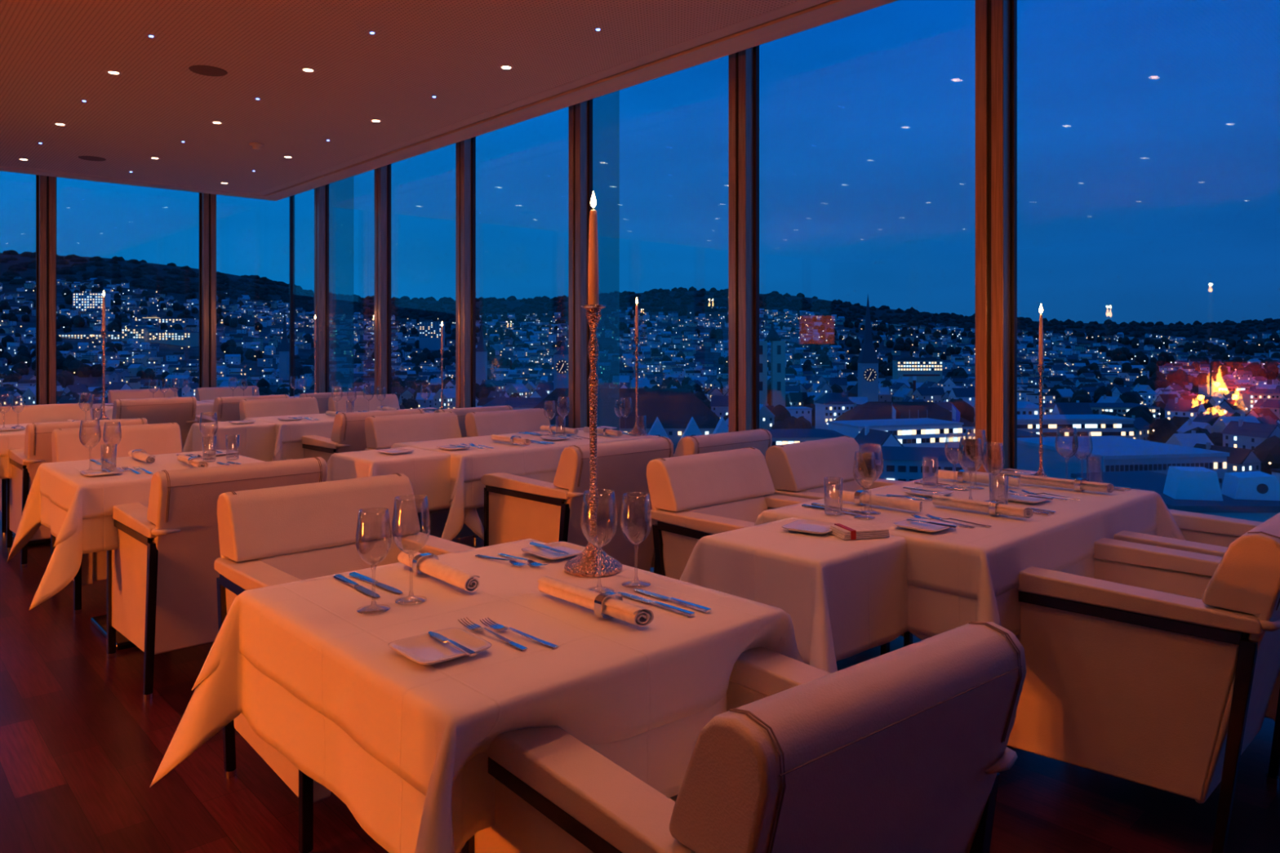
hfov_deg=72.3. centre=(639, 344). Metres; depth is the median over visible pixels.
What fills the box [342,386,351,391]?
house
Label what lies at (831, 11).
trim
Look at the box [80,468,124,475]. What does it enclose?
bread plate
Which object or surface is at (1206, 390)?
bright office
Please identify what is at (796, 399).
house
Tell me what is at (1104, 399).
house
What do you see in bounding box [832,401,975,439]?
assembly hall
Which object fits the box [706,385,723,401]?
house
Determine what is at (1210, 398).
house
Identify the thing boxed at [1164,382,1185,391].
house
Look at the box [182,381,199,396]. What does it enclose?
house
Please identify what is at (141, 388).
house
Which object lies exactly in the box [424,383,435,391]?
house
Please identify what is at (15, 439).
cloth
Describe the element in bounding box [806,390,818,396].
house
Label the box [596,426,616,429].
bread plate
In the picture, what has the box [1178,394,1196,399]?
house
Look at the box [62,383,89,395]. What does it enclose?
house
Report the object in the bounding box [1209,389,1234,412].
house
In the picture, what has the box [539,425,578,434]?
rolled napkin
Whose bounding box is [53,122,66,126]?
recessed light
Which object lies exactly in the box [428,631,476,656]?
butter knife
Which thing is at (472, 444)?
fork
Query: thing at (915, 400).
house
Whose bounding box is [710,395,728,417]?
house
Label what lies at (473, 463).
cloth
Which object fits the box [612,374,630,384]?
house
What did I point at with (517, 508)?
armchair
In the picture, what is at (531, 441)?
table knife
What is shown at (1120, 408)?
station building
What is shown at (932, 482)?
table knife
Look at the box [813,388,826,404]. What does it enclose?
house
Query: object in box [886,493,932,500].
fork
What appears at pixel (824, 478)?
water tumbler
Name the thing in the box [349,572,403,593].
table knife
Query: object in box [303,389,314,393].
house
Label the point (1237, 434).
house
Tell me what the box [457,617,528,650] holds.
fork
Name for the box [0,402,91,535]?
armchair
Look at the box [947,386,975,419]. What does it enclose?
house
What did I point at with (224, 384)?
house
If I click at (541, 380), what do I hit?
house
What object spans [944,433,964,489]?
wine glass
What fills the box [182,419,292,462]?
tablecloth
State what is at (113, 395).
armchair
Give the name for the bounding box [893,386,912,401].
house
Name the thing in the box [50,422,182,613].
armchair
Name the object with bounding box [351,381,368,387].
house
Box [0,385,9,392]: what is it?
house
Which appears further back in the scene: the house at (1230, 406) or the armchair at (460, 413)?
the house at (1230, 406)
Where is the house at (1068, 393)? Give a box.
[1056,387,1073,401]
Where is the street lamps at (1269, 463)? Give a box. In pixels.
[0,289,1271,464]
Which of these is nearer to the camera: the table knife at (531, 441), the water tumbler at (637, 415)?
the table knife at (531, 441)
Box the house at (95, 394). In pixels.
[86,390,107,399]
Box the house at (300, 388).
[279,386,303,391]
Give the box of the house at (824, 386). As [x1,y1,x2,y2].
[816,380,832,392]
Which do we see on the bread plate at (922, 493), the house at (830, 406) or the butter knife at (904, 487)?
the butter knife at (904, 487)
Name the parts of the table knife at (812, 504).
blade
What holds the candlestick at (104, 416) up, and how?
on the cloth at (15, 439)
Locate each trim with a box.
[0,0,898,200]
[35,174,56,404]
[199,192,216,387]
[289,195,294,396]
[314,183,328,392]
[374,164,391,395]
[455,136,475,408]
[568,98,592,428]
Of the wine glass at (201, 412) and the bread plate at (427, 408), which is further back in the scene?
the bread plate at (427, 408)
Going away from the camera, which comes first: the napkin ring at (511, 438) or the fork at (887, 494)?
the fork at (887, 494)
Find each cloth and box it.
[0,419,97,457]
[22,449,265,546]
[89,400,213,420]
[191,538,803,852]
[200,395,299,403]
[243,408,434,457]
[390,427,658,503]
[754,471,1186,626]
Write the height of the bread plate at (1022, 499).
0.012 m
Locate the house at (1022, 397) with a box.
[1017,390,1034,401]
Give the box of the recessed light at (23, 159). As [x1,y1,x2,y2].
[17,158,30,160]
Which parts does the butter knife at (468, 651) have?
blade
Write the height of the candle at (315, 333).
0.266 m
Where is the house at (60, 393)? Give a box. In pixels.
[56,390,66,396]
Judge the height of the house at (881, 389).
22.500 m
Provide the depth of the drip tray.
2.17 m
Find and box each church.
[279,311,302,380]
[475,323,494,385]
[553,341,568,390]
[759,323,786,407]
[848,294,879,401]
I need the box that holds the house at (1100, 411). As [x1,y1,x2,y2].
[1094,408,1119,416]
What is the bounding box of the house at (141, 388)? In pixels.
[138,386,152,389]
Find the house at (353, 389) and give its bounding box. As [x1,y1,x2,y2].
[347,386,362,391]
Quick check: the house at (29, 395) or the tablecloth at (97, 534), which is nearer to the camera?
the tablecloth at (97, 534)
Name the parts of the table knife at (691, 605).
blade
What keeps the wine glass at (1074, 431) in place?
on the cloth at (947, 561)
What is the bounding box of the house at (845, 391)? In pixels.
[841,389,849,398]
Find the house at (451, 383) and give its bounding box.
[444,379,455,386]
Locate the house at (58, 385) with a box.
[33,379,61,391]
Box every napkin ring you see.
[131,449,146,460]
[187,456,203,467]
[412,552,439,575]
[510,435,521,444]
[548,424,558,432]
[594,591,622,618]
[603,427,613,435]
[853,489,868,505]
[957,469,969,482]
[988,499,1004,515]
[1074,477,1086,491]
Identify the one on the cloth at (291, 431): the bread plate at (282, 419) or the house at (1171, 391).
the bread plate at (282, 419)
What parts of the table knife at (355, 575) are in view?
blade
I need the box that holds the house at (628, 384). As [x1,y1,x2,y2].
[625,382,630,388]
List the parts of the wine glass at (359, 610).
stem and foot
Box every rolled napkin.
[128,449,155,463]
[177,453,208,467]
[325,410,342,416]
[377,405,398,410]
[397,549,479,591]
[491,434,530,445]
[537,575,653,626]
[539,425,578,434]
[582,426,622,436]
[830,489,922,511]
[932,494,1033,518]
[934,469,1019,487]
[1020,474,1114,493]
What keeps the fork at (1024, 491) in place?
on the cloth at (947, 561)
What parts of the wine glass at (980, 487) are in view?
stem and foot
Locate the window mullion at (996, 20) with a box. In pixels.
[975,0,1017,473]
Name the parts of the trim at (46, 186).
post, post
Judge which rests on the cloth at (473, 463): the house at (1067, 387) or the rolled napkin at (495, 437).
the rolled napkin at (495, 437)
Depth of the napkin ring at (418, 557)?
2.13 m
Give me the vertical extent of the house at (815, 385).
22.500 m
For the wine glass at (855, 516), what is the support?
on the cloth at (947, 561)
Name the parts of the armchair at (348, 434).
rail, armrest, panel, backrest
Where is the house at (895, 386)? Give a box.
[888,381,909,397]
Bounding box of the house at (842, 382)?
[827,377,847,391]
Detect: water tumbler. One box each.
[100,444,116,469]
[202,435,216,462]
[225,434,239,459]
[346,400,354,413]
[555,416,565,435]
[636,415,645,432]
[823,477,842,515]
[922,456,938,488]
[988,473,1008,504]
[1086,455,1103,482]
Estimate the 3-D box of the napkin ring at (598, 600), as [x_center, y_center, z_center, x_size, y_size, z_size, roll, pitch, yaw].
[-0.065,0.539,1.811,0.061,0.048,0.022,0,0,-44]
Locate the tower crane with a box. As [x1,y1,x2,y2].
[902,374,940,399]
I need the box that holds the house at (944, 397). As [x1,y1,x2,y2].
[941,391,950,402]
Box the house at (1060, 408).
[1051,400,1093,414]
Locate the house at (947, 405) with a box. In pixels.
[934,400,952,412]
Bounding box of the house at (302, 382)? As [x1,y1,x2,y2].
[294,377,314,392]
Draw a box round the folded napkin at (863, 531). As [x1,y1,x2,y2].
[828,523,889,539]
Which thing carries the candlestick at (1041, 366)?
on the cloth at (947, 561)
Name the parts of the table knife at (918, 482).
blade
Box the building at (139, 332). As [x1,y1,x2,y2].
[121,325,157,342]
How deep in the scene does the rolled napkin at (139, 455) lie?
4.16 m
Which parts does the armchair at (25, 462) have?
leg, rail, panel, armrest, leg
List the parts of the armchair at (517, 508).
leg, rail, armrest, panel, leg, backrest, leg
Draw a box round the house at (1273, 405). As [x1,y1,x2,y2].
[1253,397,1279,418]
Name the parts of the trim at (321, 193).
post, post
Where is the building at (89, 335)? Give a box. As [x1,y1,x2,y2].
[58,331,121,339]
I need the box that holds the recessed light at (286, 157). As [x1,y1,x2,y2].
[282,155,293,158]
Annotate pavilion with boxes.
[766,428,844,445]
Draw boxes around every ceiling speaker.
[78,155,106,161]
[188,65,227,76]
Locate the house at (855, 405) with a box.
[853,402,861,408]
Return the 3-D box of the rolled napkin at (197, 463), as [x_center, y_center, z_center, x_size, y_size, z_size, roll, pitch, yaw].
[-2.069,0.541,4.044,0.050,0.035,0.342,0,0,-42]
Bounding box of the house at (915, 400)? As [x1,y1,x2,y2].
[912,397,924,401]
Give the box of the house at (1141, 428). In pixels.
[1131,415,1150,440]
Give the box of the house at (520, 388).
[506,382,529,397]
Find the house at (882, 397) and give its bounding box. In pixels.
[878,393,892,401]
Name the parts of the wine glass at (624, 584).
stem and foot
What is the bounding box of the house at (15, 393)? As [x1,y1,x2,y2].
[2,389,24,405]
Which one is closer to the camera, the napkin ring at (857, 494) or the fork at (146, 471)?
the napkin ring at (857, 494)
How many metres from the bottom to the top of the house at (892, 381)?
26.000 m
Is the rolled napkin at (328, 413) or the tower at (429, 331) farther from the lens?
the tower at (429, 331)
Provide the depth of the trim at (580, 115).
6.33 m
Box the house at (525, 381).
[521,378,537,385]
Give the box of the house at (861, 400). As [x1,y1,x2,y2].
[848,395,867,404]
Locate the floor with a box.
[0,511,1279,852]
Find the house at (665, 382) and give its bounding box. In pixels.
[661,378,675,388]
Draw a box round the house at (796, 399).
[787,391,808,406]
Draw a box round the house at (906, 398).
[901,394,914,401]
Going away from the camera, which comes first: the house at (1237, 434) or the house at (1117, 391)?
the house at (1237, 434)
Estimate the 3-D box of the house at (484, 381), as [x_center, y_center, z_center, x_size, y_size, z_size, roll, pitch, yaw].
[-144.569,45.370,837.378,12.364,24.500,12.476,0,0,6]
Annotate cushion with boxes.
[257,536,404,580]
[685,496,768,522]
[803,479,864,493]
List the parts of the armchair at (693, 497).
leg, panel, rail, armrest, backrest, armrest, leg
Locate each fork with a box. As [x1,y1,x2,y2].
[121,466,140,474]
[133,466,153,473]
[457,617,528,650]
[461,443,484,448]
[468,443,493,448]
[475,554,532,566]
[480,617,558,648]
[497,553,549,566]
[877,494,928,500]
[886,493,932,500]
[911,514,975,528]
[925,514,991,527]
[987,474,1020,478]
[1008,489,1067,500]
[1020,489,1080,499]
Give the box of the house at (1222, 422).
[1209,413,1259,433]
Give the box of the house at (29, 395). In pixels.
[22,386,35,404]
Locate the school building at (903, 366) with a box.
[892,357,942,384]
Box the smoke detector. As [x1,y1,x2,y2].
[248,142,264,150]
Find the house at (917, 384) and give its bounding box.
[915,381,924,388]
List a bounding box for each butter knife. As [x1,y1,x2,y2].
[102,468,111,473]
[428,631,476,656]
[529,542,569,554]
[902,486,944,493]
[906,519,957,528]
[991,468,1031,473]
[1008,493,1053,499]
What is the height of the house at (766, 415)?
26.000 m
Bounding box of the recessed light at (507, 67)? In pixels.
[498,64,514,70]
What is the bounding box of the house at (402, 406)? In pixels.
[399,404,405,408]
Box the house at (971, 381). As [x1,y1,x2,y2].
[962,377,975,386]
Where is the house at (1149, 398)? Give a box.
[1138,392,1161,405]
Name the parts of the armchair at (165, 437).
leg, panel, leg, seat, backrest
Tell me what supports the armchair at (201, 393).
on the floor
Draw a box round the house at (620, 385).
[614,381,628,388]
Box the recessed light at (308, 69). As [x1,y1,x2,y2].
[300,67,315,72]
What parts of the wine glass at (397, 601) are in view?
stem and foot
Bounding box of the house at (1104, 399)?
[1096,395,1124,403]
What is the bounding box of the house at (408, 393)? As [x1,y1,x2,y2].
[400,386,415,399]
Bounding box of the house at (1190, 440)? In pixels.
[1165,430,1213,447]
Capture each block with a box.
[1017,414,1134,438]
[1017,429,1046,437]
[1229,388,1279,413]
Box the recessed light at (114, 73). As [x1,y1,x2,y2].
[105,70,122,75]
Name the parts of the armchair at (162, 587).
leg, panel, rail, armrest, leg, backrest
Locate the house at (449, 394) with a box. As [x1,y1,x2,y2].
[433,386,455,410]
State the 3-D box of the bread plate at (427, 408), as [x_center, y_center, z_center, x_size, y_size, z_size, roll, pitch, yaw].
[-1.833,0.557,7.533,0.150,0.012,0.150,0,0,-43]
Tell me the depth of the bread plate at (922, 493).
3.29 m
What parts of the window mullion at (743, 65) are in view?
post, post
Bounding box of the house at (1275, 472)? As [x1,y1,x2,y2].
[1270,468,1279,484]
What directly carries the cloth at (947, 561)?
on the tablecloth at (931, 613)
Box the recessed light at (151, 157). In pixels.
[149,156,160,159]
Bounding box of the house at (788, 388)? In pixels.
[785,384,800,391]
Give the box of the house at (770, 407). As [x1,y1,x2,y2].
[765,404,773,410]
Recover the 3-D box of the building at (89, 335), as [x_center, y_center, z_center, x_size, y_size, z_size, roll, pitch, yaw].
[-785.958,-10.609,1265.000,89.100,15.312,31.200,0,0,0]
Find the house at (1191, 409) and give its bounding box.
[1163,397,1205,421]
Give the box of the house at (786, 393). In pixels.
[785,391,798,396]
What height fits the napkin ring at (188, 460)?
0.048 m
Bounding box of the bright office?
[1197,384,1250,396]
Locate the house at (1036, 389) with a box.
[1026,386,1051,393]
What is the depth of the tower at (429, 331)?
1499.96 m
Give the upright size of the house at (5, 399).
24.500 m
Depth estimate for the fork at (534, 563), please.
2.25 m
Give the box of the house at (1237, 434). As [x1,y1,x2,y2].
[1221,419,1279,451]
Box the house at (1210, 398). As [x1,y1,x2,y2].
[1194,394,1215,412]
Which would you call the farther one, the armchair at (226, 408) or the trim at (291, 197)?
the trim at (291, 197)
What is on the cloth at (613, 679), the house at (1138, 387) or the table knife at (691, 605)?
the table knife at (691, 605)
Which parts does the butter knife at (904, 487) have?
blade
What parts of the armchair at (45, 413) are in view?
panel, leg, backrest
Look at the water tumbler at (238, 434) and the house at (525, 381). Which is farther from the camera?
the house at (525, 381)
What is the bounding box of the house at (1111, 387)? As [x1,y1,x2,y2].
[1104,383,1115,391]
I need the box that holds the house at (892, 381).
[889,377,910,388]
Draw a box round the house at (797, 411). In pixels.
[784,406,812,424]
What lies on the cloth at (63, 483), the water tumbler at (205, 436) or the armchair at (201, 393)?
the water tumbler at (205, 436)
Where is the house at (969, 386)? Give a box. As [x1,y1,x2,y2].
[962,384,975,389]
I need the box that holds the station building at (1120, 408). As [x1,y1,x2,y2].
[1034,403,1159,420]
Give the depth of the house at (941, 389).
690.09 m
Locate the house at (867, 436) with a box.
[853,426,903,446]
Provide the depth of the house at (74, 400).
584.03 m
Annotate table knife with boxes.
[89,459,104,465]
[100,458,115,464]
[217,462,231,465]
[226,461,239,464]
[333,573,380,597]
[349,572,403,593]
[518,431,542,435]
[524,431,547,435]
[530,441,547,444]
[531,440,555,444]
[617,591,694,616]
[633,588,711,613]
[801,504,860,515]
[811,502,870,514]
[914,481,968,490]
[920,480,977,488]
[1031,507,1056,513]
[1033,511,1049,515]
[1113,485,1131,489]
[1113,488,1125,490]
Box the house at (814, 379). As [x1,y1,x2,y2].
[808,373,826,383]
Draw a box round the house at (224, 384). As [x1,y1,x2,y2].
[219,379,243,386]
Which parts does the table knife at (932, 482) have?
blade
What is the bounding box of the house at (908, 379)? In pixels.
[897,375,912,382]
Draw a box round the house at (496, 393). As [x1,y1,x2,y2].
[487,389,510,397]
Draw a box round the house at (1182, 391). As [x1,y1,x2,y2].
[1177,390,1191,395]
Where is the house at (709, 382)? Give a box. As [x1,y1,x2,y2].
[704,376,720,389]
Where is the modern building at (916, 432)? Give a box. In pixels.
[826,417,963,448]
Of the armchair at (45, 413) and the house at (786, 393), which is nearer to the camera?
the armchair at (45, 413)
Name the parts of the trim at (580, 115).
post, post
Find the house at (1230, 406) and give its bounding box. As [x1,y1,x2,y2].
[1215,397,1245,416]
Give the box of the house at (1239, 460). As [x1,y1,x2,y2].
[1193,442,1262,472]
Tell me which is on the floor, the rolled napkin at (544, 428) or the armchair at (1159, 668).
the armchair at (1159, 668)
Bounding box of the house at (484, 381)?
[480,378,494,384]
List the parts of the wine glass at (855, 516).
stem and foot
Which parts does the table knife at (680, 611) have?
blade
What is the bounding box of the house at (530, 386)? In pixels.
[524,380,535,395]
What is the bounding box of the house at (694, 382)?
[688,378,703,387]
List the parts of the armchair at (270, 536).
leg, rail, armrest, panel, leg, backrest, armrest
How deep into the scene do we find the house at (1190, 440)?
362.19 m
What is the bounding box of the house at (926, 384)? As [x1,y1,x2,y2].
[920,380,941,387]
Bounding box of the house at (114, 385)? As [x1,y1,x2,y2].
[105,381,133,394]
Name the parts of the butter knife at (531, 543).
blade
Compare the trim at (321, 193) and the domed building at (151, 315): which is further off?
the domed building at (151, 315)
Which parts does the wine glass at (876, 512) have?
stem and foot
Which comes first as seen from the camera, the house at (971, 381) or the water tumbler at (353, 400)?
the water tumbler at (353, 400)
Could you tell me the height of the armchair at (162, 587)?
0.857 m
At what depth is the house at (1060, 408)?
448.61 m
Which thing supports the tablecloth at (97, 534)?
on the dining table at (100, 622)
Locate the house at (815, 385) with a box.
[812,383,820,391]
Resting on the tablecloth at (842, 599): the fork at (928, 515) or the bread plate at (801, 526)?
the bread plate at (801, 526)
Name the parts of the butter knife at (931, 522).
blade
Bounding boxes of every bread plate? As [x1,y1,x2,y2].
[0,426,26,431]
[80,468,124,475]
[203,449,239,456]
[228,420,255,423]
[277,417,302,420]
[377,448,413,454]
[388,627,492,665]
[416,407,437,409]
[436,444,471,450]
[521,541,585,559]
[539,435,571,440]
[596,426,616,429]
[782,520,835,534]
[893,517,956,532]
[902,487,954,497]
[993,468,1036,476]
[997,492,1052,503]
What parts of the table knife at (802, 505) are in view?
blade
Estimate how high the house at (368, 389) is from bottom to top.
26.000 m
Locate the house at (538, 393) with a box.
[528,387,548,397]
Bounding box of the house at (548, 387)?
[536,381,553,394]
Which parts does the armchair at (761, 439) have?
panel, backrest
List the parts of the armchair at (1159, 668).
panel, rail, armrest, panel, armrest, leg, backrest, leg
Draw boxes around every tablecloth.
[0,456,12,479]
[6,470,117,609]
[149,603,783,852]
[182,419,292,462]
[271,434,304,461]
[326,446,484,540]
[440,471,556,541]
[679,517,929,673]
[760,497,1176,731]
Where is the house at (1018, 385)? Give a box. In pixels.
[1017,384,1027,389]
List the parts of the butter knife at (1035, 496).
blade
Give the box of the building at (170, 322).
[134,318,195,327]
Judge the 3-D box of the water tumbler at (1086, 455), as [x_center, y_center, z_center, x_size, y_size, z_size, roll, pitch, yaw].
[1.803,0.504,3.473,0.061,0.120,0.061,0,0,-43]
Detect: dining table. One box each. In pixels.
[12,531,50,546]
[90,614,136,649]
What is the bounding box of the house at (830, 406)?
[814,392,854,429]
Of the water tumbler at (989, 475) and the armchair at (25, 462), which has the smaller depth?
the water tumbler at (989, 475)
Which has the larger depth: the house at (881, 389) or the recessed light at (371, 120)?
the house at (881, 389)
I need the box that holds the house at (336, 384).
[328,380,342,392]
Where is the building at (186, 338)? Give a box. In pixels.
[147,329,199,346]
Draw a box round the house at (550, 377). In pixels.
[547,374,553,382]
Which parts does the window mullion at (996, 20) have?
post, post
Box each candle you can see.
[102,290,105,330]
[314,315,316,340]
[440,321,443,349]
[587,191,598,304]
[635,297,638,336]
[1038,303,1043,364]
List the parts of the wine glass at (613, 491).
stem and foot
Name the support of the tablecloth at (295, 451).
on the dining table
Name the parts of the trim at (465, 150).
post, post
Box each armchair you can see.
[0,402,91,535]
[6,417,147,568]
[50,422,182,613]
[93,396,197,448]
[106,457,327,700]
[107,387,177,403]
[195,386,259,400]
[195,394,289,422]
[213,473,475,852]
[239,396,319,420]
[299,391,366,413]
[302,408,424,462]
[328,393,399,412]
[364,411,484,538]
[434,404,513,437]
[461,621,1026,852]
[465,408,550,540]
[480,436,673,573]
[645,446,889,655]
[650,428,772,567]
[764,435,913,646]
[1006,512,1279,852]
[1114,508,1279,721]
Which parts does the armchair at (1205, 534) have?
armrest, panel, armrest, panel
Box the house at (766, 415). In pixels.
[759,404,774,429]
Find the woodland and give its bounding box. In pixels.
[0,249,1279,475]
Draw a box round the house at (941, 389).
[918,386,944,396]
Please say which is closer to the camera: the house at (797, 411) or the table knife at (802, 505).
the table knife at (802, 505)
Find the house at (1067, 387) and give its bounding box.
[1061,384,1075,393]
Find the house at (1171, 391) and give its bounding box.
[1161,390,1180,398]
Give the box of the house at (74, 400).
[56,397,86,404]
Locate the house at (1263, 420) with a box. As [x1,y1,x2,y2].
[1257,413,1279,426]
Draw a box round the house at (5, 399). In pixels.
[0,391,19,406]
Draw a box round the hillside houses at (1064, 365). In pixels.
[0,276,1279,402]
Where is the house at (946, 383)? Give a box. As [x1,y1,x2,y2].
[937,375,955,393]
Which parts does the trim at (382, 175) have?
post, post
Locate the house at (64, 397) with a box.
[56,394,72,402]
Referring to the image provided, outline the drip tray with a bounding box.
[580,304,606,309]
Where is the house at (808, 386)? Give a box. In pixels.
[802,382,813,391]
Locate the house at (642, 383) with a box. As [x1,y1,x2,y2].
[629,378,650,388]
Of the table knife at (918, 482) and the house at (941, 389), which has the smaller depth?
the table knife at (918, 482)
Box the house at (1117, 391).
[1111,385,1133,396]
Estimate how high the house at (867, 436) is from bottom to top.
28.500 m
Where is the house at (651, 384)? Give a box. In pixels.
[649,382,660,388]
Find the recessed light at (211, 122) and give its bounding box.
[209,120,223,124]
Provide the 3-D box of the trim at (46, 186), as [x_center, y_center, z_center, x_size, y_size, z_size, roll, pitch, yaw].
[-5.929,-0.470,8.758,0.170,3.520,0.105,0,0,-43]
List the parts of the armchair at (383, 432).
backrest, leg, panel, seat, seat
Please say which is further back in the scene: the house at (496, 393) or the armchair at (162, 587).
the house at (496, 393)
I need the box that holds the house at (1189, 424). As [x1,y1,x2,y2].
[1177,419,1211,433]
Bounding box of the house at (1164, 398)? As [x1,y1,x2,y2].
[1154,392,1178,404]
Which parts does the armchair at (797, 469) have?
armrest, backrest, armrest, leg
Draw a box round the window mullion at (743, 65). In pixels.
[728,45,759,432]
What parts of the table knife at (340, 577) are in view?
blade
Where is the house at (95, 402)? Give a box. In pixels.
[86,397,108,404]
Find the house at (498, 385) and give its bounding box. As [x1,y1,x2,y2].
[488,379,505,391]
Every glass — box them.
[78,392,93,410]
[79,419,101,470]
[102,422,121,468]
[199,412,217,459]
[355,506,391,614]
[391,494,431,604]
[543,400,555,435]
[556,396,569,433]
[580,488,617,593]
[618,397,632,433]
[620,493,652,588]
[853,451,875,519]
[857,444,883,514]
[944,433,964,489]
[958,436,982,496]
[964,429,986,488]
[982,442,1004,502]
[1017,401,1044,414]
[1055,426,1078,458]
[1071,431,1092,463]
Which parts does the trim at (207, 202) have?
post, post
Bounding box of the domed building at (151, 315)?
[142,311,160,318]
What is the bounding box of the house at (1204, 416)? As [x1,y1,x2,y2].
[1192,409,1226,422]
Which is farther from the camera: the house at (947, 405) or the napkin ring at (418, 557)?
the house at (947, 405)
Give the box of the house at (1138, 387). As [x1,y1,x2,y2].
[1133,383,1151,391]
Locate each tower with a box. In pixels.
[72,292,111,311]
[418,320,444,350]
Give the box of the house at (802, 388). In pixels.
[796,382,807,392]
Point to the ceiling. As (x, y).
(55, 55)
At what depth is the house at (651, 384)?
855.07 m
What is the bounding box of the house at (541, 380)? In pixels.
[534,378,546,389]
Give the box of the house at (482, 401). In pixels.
[476,395,495,405]
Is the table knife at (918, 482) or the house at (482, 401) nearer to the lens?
the table knife at (918, 482)
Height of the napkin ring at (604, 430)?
0.048 m
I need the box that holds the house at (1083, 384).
[1075,382,1099,389]
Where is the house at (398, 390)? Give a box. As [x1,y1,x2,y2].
[391,386,411,394]
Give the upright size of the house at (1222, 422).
26.000 m
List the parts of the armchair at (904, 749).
leg, panel, rail, armrest, seat, panel, armrest, backrest, leg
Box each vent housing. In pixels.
[1163,466,1222,501]
[1221,471,1279,500]
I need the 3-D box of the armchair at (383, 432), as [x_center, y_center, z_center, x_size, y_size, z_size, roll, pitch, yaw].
[-1.297,0.892,5.595,0.668,0.857,0.769,0,0,-43]
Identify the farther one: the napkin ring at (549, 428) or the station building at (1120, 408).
the station building at (1120, 408)
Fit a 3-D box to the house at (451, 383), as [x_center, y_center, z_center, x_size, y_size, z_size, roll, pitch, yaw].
[-186.935,45.979,873.731,12.356,21.500,12.256,0,0,16]
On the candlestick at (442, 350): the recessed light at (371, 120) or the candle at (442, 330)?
the candle at (442, 330)
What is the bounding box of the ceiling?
[0,0,801,193]
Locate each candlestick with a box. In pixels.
[97,290,110,420]
[312,315,317,393]
[439,321,444,408]
[564,191,622,577]
[627,297,646,435]
[1032,303,1050,477]
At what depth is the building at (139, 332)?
1239.87 m
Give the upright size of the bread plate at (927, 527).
0.012 m
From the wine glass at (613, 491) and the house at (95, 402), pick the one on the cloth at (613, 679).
the wine glass at (613, 491)
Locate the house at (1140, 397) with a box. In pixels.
[1125,390,1144,404]
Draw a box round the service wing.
[1071,471,1167,479]
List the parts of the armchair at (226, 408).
armrest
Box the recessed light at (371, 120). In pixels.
[369,119,382,122]
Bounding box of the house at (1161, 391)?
[1157,387,1176,393]
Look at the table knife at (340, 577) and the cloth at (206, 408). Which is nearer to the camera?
the table knife at (340, 577)
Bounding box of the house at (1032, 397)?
[1026,393,1056,403]
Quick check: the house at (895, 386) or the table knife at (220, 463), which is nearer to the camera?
the table knife at (220, 463)
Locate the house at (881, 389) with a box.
[878,386,890,393]
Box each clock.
[555,360,568,373]
[863,368,876,381]
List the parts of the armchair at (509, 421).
backrest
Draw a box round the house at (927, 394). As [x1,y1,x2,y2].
[911,386,942,403]
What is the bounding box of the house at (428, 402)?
[415,391,435,410]
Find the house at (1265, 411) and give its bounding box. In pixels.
[1244,406,1279,420]
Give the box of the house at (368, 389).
[361,384,374,394]
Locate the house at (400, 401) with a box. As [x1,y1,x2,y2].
[395,392,402,404]
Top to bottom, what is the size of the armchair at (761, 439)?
0.857 m
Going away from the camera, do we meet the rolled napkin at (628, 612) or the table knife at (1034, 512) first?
the rolled napkin at (628, 612)
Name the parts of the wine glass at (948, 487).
stem and foot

